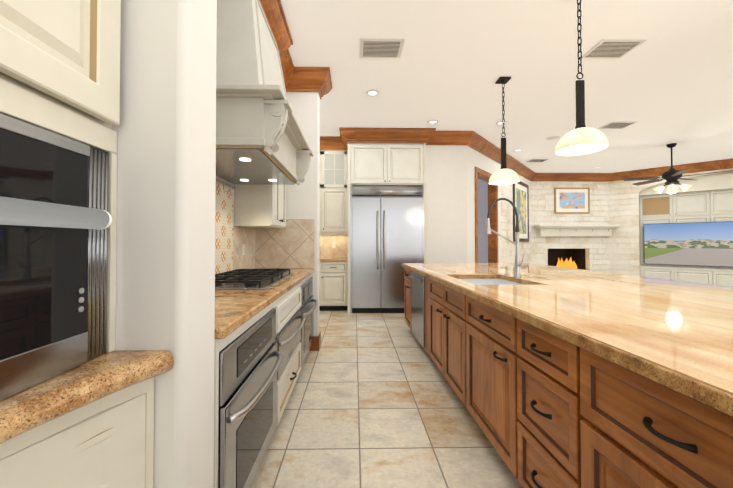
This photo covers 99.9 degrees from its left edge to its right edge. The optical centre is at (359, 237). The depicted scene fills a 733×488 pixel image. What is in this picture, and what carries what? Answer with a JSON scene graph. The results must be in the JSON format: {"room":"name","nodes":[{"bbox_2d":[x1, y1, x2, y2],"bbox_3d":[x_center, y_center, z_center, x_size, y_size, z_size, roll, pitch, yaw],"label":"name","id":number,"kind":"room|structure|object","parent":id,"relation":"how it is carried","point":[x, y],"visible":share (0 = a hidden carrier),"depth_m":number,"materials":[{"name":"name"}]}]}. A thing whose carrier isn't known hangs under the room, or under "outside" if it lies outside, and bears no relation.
{"room":"kitchen and living room","nodes":[
{"label":"kitchen and living room","id":0,"kind":"room"},
{"bbox_2d":[111,0,216,487],"bbox_3d":[-0.811,-0.336,0.954,0.650,3.120,0.210,0,-1,-1],"label":"wall","id":1,"kind":"structure","parent":0,"point":[165,129],"depth_m":0.85,"materials":[{"name":"paint"}]},
{"bbox_2d":[216,176,244,227],"bbox_3d":[-1.223,-0.331,1.308,0.158,3.120,9.650,0,-1,-1],"label":"wall","id":2,"kind":"structure","parent":0,"point":[224,180],"depth_m":2.81,"materials":[{"name":"paint"}]},
{"bbox_2d":[234,184,285,228],"bbox_3d":[-0.982,-0.524,3.156,0.376,0.840,0.579,0,-1,-1],"label":"upper cabinet","id":3,"kind":"object","parent":2,"relation":"attached to","point":[259,206],"visible":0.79,"depth_m":2.87,"materials":[{"name":"beige wood"}]},
{"bbox_2d":[216,0,313,184],"bbox_3d":[-0.787,-1.183,2.275,0.738,1.383,1.195,0,-1,-1],"label":"range hood","id":4,"kind":"object","parent":2,"relation":"attached to","point":[261,139],"visible":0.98,"depth_m":1.87,"materials":[{"name":"paint"}]},
{"bbox_2d":[259,0,292,52],"bbox_3d":[-0.892,-1.767,2.441,0.533,0.210,0.975,0,-1,-1],"label":"crown molding","id":5,"kind":"structure","parent":4,"relation":"attached to","point":[273,10],"depth_m":2.54,"materials":[{"name":"brown wood"}]},
{"bbox_2d":[215,179,314,275],"bbox_3d":[-0.822,-0.075,2.256,0.668,0.803,2.396,0,-1,-1],"label":"backsplash","id":6,"kind":"structure","parent":2,"relation":"attached to","point":[291,244],"depth_m":3.43,"materials":[{"name":"tile"}]},
{"bbox_2d":[255,92,319,335],"bbox_3d":[-0.824,-0.299,3.539,0.710,3.120,0.160,0,-1,-1],"label":"wall","id":7,"kind":"structure","parent":0,"point":[302,200],"depth_m":3.47,"materials":[{"name":"paint"}]},
{"bbox_2d":[279,49,331,98],"bbox_3d":[-0.750,-1.755,3.332,0.845,0.210,0.892,0,-1,-1],"label":"crown molding","id":8,"kind":"structure","parent":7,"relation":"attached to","point":[307,79],"depth_m":3.39,"materials":[{"name":"brown wood"}]},
{"bbox_2d":[309,332,320,350],"bbox_3d":[-0.810,1.181,3.517,0.717,0.160,0.192,0,-1,-1],"label":"baseboard","id":9,"kind":"structure","parent":7,"relation":"attached to","point":[316,345],"depth_m":3.43,"materials":[{"name":"brown wood"}]},
{"bbox_2d":[320,135,347,149],"bbox_3d":[-0.712,-1.722,5.609,1.000,0.210,0.145,0,-1,-1],"label":"crown molding","id":10,"kind":"structure","parent":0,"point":[340,142],"depth_m":5.59,"materials":[{"name":"brown wood"}]},
{"bbox_2d":[252,311,522,487],"bbox_3d":[3.510,1.302,4.238,15.000,0.060,15.400,0,-1,-1],"label":"floor","id":11,"kind":"structure","parent":0,"point":[374,401],"depth_m":2.06,"materials":[{"name":"tile"}]},
{"bbox_2d":[0,377,153,487],"bbox_3d":[-0.828,0.780,-0.250,0.573,0.854,2.155,0,-1,-1],"label":"base cabinet","id":12,"kind":"object","parent":11,"relation":"on","point":[106,441],"visible":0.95,"depth_m":0.71,"materials":[{"name":"beige wood"}]},
{"bbox_2d":[0,350,173,443],"bbox_3d":[-0.799,0.321,-0.235,0.632,0.057,2.171,0,-1,-1],"label":"granite ledge","id":13,"kind":"object","parent":12,"relation":"on","point":[75,388],"visible":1,"depth_m":0.66,"materials":[{"name":"beige stone"}]},
{"bbox_2d":[0,0,120,351],"bbox_3d":[-0.881,-0.677,0.462,0.490,1.953,0.778,0,-1,-1],"label":"tall cabinet","id":14,"kind":"object","parent":13,"relation":"on","point":[60,67],"visible":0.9,"depth_m":0.67,"materials":[{"name":"beige wood"}]},
{"bbox_2d":[0,113,111,400],"bbox_3d":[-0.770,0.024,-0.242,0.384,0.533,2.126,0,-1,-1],"label":"built-in microwave","id":15,"kind":"object","parent":14,"relation":"in","point":[55,219],"visible":1,"depth_m":0.66,"materials":[{"name":"black glass"}]},
{"bbox_2d":[214,269,316,487],"bbox_3d":[-0.788,0.759,2.244,0.736,0.967,2.396,0,-1,-1],"label":"base cabinet","id":16,"kind":"object","parent":11,"relation":"on","point":[264,328],"visible":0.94,"depth_m":1.49,"materials":[{"name":"beige"}]},
{"bbox_2d":[319,257,347,310],"bbox_3d":[-0.714,0.834,5.647,0.996,0.915,0.652,0,-1,-1],"label":"base cabinet","id":17,"kind":"object","parent":11,"relation":"on","point":[333,283],"visible":0.5,"depth_m":5.36,"materials":[{"name":"beige wood"}]},
{"bbox_2d":[350,185,423,312],"bbox_3d":[0.468,0.195,5.527,1.264,2.190,0.754,0,-1,-1],"label":"fridge","id":18,"kind":"object","parent":11,"relation":"on","point":[386,232],"visible":0.88,"depth_m":5.24,"materials":[{"name":"silver metal"}]},
{"bbox_2d":[348,143,425,312],"bbox_3d":[0.459,-0.169,5.618,1.343,2.920,0.778,0,-1,-1],"label":"enclosure","id":19,"kind":"object","parent":11,"relation":"on","point":[386,163],"visible":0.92,"depth_m":5.28,"materials":[{"name":"beige wood"}]},
{"bbox_2d":[402,266,732,487],"bbox_3d":[1.554,0.797,1.618,1.758,0.875,5.380,0,-1,-2],"label":"kitchen island","id":20,"kind":"object","parent":11,"relation":"on","point":[559,377],"depth_m":1.12,"materials":[{"name":"brown wood"}]},
{"bbox_2d":[402,263,732,409],"bbox_3d":[1.585,0.341,1.631,1.799,0.044,5.474,0,-1,-2],"label":"island countertop","id":21,"kind":"structure","parent":20,"relation":"on","point":[681,333],"depth_m":1.28,"materials":[{"name":"beige stone"}]},
{"bbox_2d":[460,279,523,284],"bbox_3d":[1.047,0.470,2.481,0.546,0.194,0.726,0,-1,-2],"label":"sink","id":22,"kind":"object","parent":21,"relation":"in","point":[474,281],"depth_m":2.84,"materials":[{"name":"silver metal"}]},
{"bbox_2d":[484,198,525,277],"bbox_3d":[1.205,-0.002,2.566,0.313,0.669,0.108,0,-1,-2],"label":"faucet","id":23,"kind":"object","parent":21,"relation":"on","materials":[{"name":"silver metal"}]},
{"bbox_2d":[639,173,732,286],"bbox_3d":[9.080,-0.097,7.132,3.826,2.820,0.720,-1,-1,44],"label":"cabinet unit","id":24,"kind":"object","parent":11,"relation":"on","point":[705,198],"visible":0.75,"depth_m":7.68,"materials":[{"name":"beige wood"}]},
{"bbox_2d":[644,221,732,266],"bbox_3d":[8.361,0.158,7.642,1.920,1.075,0.078,-1,-1,44],"label":"screen","id":25,"kind":"object","parent":24,"relation":"in","point":[701,244],"visible":1,"depth_m":7.69,"materials":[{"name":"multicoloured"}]},
{"bbox_2d":[426,145,466,262],"bbox_3d":[1.504,-0.268,5.701,0.745,3.120,0.648,0,-1,-1],"label":"wall","id":26,"kind":"structure","parent":0,"point":[446,203],"depth_m":5.38,"materials":[{"name":"paint"}]},
{"bbox_2d":[452,131,732,181],"bbox_3d":[6.423,-1.708,6.600,9.120,0.210,4.053,0,-1,-1],"label":"crown molding","id":27,"kind":"structure","parent":26,"relation":"attached to","point":[471,139],"depth_m":7.56,"materials":[{"name":"brown wood"}]},
{"bbox_2d":[467,146,497,262],"bbox_3d":[1.764,-0.262,6.132,1.260,3.120,1.500,0,-1,-1],"label":"wall","id":28,"kind":"structure","parent":0,"point":[475,158],"depth_m":5.90,"materials":[{"name":"paint"}]},
{"bbox_2d":[475,167,497,262],"bbox_3d":[2.460,0.001,6.111,0.172,2.595,1.190,-1,-1,42],"label":"door frame","id":29,"kind":"structure","parent":28,"relation":"attached to","point":[483,175],"depth_m":6.44,"materials":[{"name":"brown wood"}]},
{"bbox_2d":[281,0,732,172],"bbox_3d":[3.510,-1.888,4.283,15.000,0.080,15.400,0,-1,-1],"label":"ceiling","id":30,"kind":"structure","parent":0,"point":[669,80],"depth_m":3.46,"materials":[{"name":"paint"}]},
{"bbox_2d":[366,89,379,96],"bbox_3d":[0.165,-1.845,3.928,0.176,0.012,0.176,0,-1,-1],"label":"recessed light","id":31,"kind":"object","parent":30,"relation":"in","point":[372,92],"visible":1,"depth_m":3.92,"materials":[{"name":"white"}]},
{"bbox_2d":[359,38,404,57],"bbox_3d":[0.210,-1.858,3.028,0.420,0.012,0.300,0,-1,-1],"label":"ceiling vent","id":32,"kind":"object","parent":30,"relation":"in","point":[381,47],"visible":1,"depth_m":3.00,"materials":[{"name":"white metal"}]},
{"bbox_2d":[427,119,438,123],"bbox_3d":[1.160,-1.832,4.874,0.176,0.012,0.176,0,-1,-1],"label":"recessed light","id":33,"kind":"object","parent":30,"relation":"in","point":[434,121],"visible":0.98,"depth_m":4.85,"materials":[{"name":"white"}]},
{"bbox_2d":[496,120,507,124],"bbox_3d":[2.269,-1.831,4.912,0.176,0.012,0.176,0,-1,-1],"label":"recessed light","id":34,"kind":"object","parent":30,"relation":"in","point":[500,123],"visible":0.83,"depth_m":4.91,"materials":[{"name":"white"}]},
{"bbox_2d":[488,77,519,184],"bbox_3d":[1.681,-1.249,3.599,0.330,1.214,0.330,0,-1,-1],"label":"pendant light","id":35,"kind":"object","parent":30,"relation":"hanging from","point":[503,175],"visible":1,"depth_m":3.59,"materials":[{"name":"white glass"}]},
{"bbox_2d":[526,159,548,161],"bbox_3d":[4.142,-1.799,7.183,0.420,0.012,0.300,0,-1,-1],"label":"ceiling vent","id":36,"kind":"object","parent":30,"relation":"in","point":[537,160],"visible":1,"depth_m":7.15,"materials":[{"name":"white metal"}]},
{"bbox_2d":[546,136,559,139],"bbox_3d":[3.538,-1.823,5.633,0.224,0.008,0.224,0,-1,-1],"label":"ceiling speaker","id":37,"kind":"object","parent":30,"relation":"attached to","point":[552,137],"visible":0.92,"depth_m":5.62,"materials":[{"name":"white"}]},
{"bbox_2d":[555,0,608,155],"bbox_3d":[1.662,-1.267,2.324,0.330,1.214,0.330,0,-1,-1],"label":"pendant light","id":38,"kind":"object","parent":30,"relation":"hanging from","point":[581,138],"visible":1,"depth_m":2.31,"materials":[{"name":"white glass"}]},
{"bbox_2d":[582,39,646,58],"bbox_3d":[2.490,-1.858,3.036,0.420,0.012,0.300,0,-1,-1],"label":"ceiling vent","id":39,"kind":"object","parent":30,"relation":"in","point":[611,48],"visible":0.9,"depth_m":3.02,"materials":[{"name":"white metal"}]},
{"bbox_2d":[598,121,637,128],"bbox_3d":[4.198,-1.830,5.014,0.420,0.012,0.300,0,-1,-1],"label":"ceiling vent","id":40,"kind":"object","parent":30,"relation":"in","point":[617,125],"visible":0.98,"depth_m":5.00,"materials":[{"name":"white metal"}]},
{"bbox_2d":[623,143,732,193],"bbox_3d":[6.065,-1.346,6.040,1.494,0.950,1.438,0,-1,-1],"label":"ceiling fan","id":41,"kind":"object","parent":30,"relation":"hanging from","point":[671,176],"visible":1,"depth_m":5.96,"materials":[{"name":"black metal"}]},
{"bbox_2d":[498,163,518,262],"bbox_3d":[2.662,-0.260,6.242,0.540,3.120,1.065,0,-1,-1],"label":"wall","id":42,"kind":"structure","parent":0,"point":[506,248],"depth_m":6.93,"materials":[{"name":"paint"}]},
{"bbox_2d":[519,175,531,262],"bbox_3d":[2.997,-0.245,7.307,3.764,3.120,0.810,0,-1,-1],"label":"wall","id":43,"kind":"structure","parent":0,"point":[525,248],"depth_m":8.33,"materials":[{"name":"paint"}]},
{"bbox_2d":[513,181,528,241],"bbox_3d":[4.095,-0.658,7.796,0.033,1.520,1.300,-1,-1,42],"label":"landscape picture","id":44,"kind":"object","parent":43,"relation":"attached to","point":[521,196],"visible":0.77,"depth_m":7.80},
{"bbox_2d":[531,181,609,272],"bbox_3d":[5.883,-0.221,8.950,2.400,3.120,0.700,0,-1,-1],"label":"fireplace","id":45,"kind":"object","parent":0,"point":[591,253],"depth_m":8.60,"materials":[{"name":"brick"}]},
{"bbox_2d":[556,258,576,268],"bbox_3d":[5.893,0.756,8.996,0.830,0.523,0.338,0,-1,-1],"label":"fire","id":46,"kind":"object","parent":45,"relation":"in","point":[568,264],"visible":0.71,"depth_m":8.90,"materials":[{"name":"orange"}]},
{"bbox_2d":[554,188,589,213],"bbox_3d":[5.929,-1.036,8.593,0.980,0.720,0.033,0,-1,-1],"label":"framed picture","id":47,"kind":"object","parent":45,"relation":"attached to","point":[571,200],"visible":1,"depth_m":8.59,"materials":[{"name":"multicoloured paper"}]},
{"bbox_2d":[533,224,620,235],"bbox_3d":[5.952,-0.201,8.449,2.220,0.315,0.298,0,-1,-1],"label":"fireplace mantel","id":48,"kind":"object","parent":45,"relation":"attached to","point":[574,229],"visible":1,"depth_m":8.44,"materials":[{"name":"wood"}]},
{"bbox_2d":[609,168,732,275],"bbox_3d":[9.297,-0.249,6.976,5.600,3.120,0.850,-1,-1,44],"label":"wall","id":49,"kind":"structure","parent":0,"point":[624,212],"depth_m":8.36,"materials":[{"name":"brick"}]},
{"bbox_3d":[0.330,-0.262,6.083,3.100,3.120,0.150,0,-1,-1],"label":"wall","id":50,"kind":"structure","parent":0,"visible":0},
{"bbox_2d":[320,234,347,256],"bbox_3d":[-0.719,0.146,5.976,0.996,0.470,0.015,0,-1,-1],"label":"backsplash","id":51,"kind":"structure","parent":50,"relation":"attached to","point":[333,245],"depth_m":5.98,"materials":[{"name":"tile"}]},
{"bbox_2d":[320,150,347,233],"bbox_3d":[-0.716,-0.844,5.809,0.996,1.565,0.376,0,-1,-1],"label":"upper cabinet","id":52,"kind":"object","parent":50,"relation":"attached to","point":[333,191],"visible":0.6,"depth_m":5.66,"materials":[{"name":"beige wood"}]}
]}

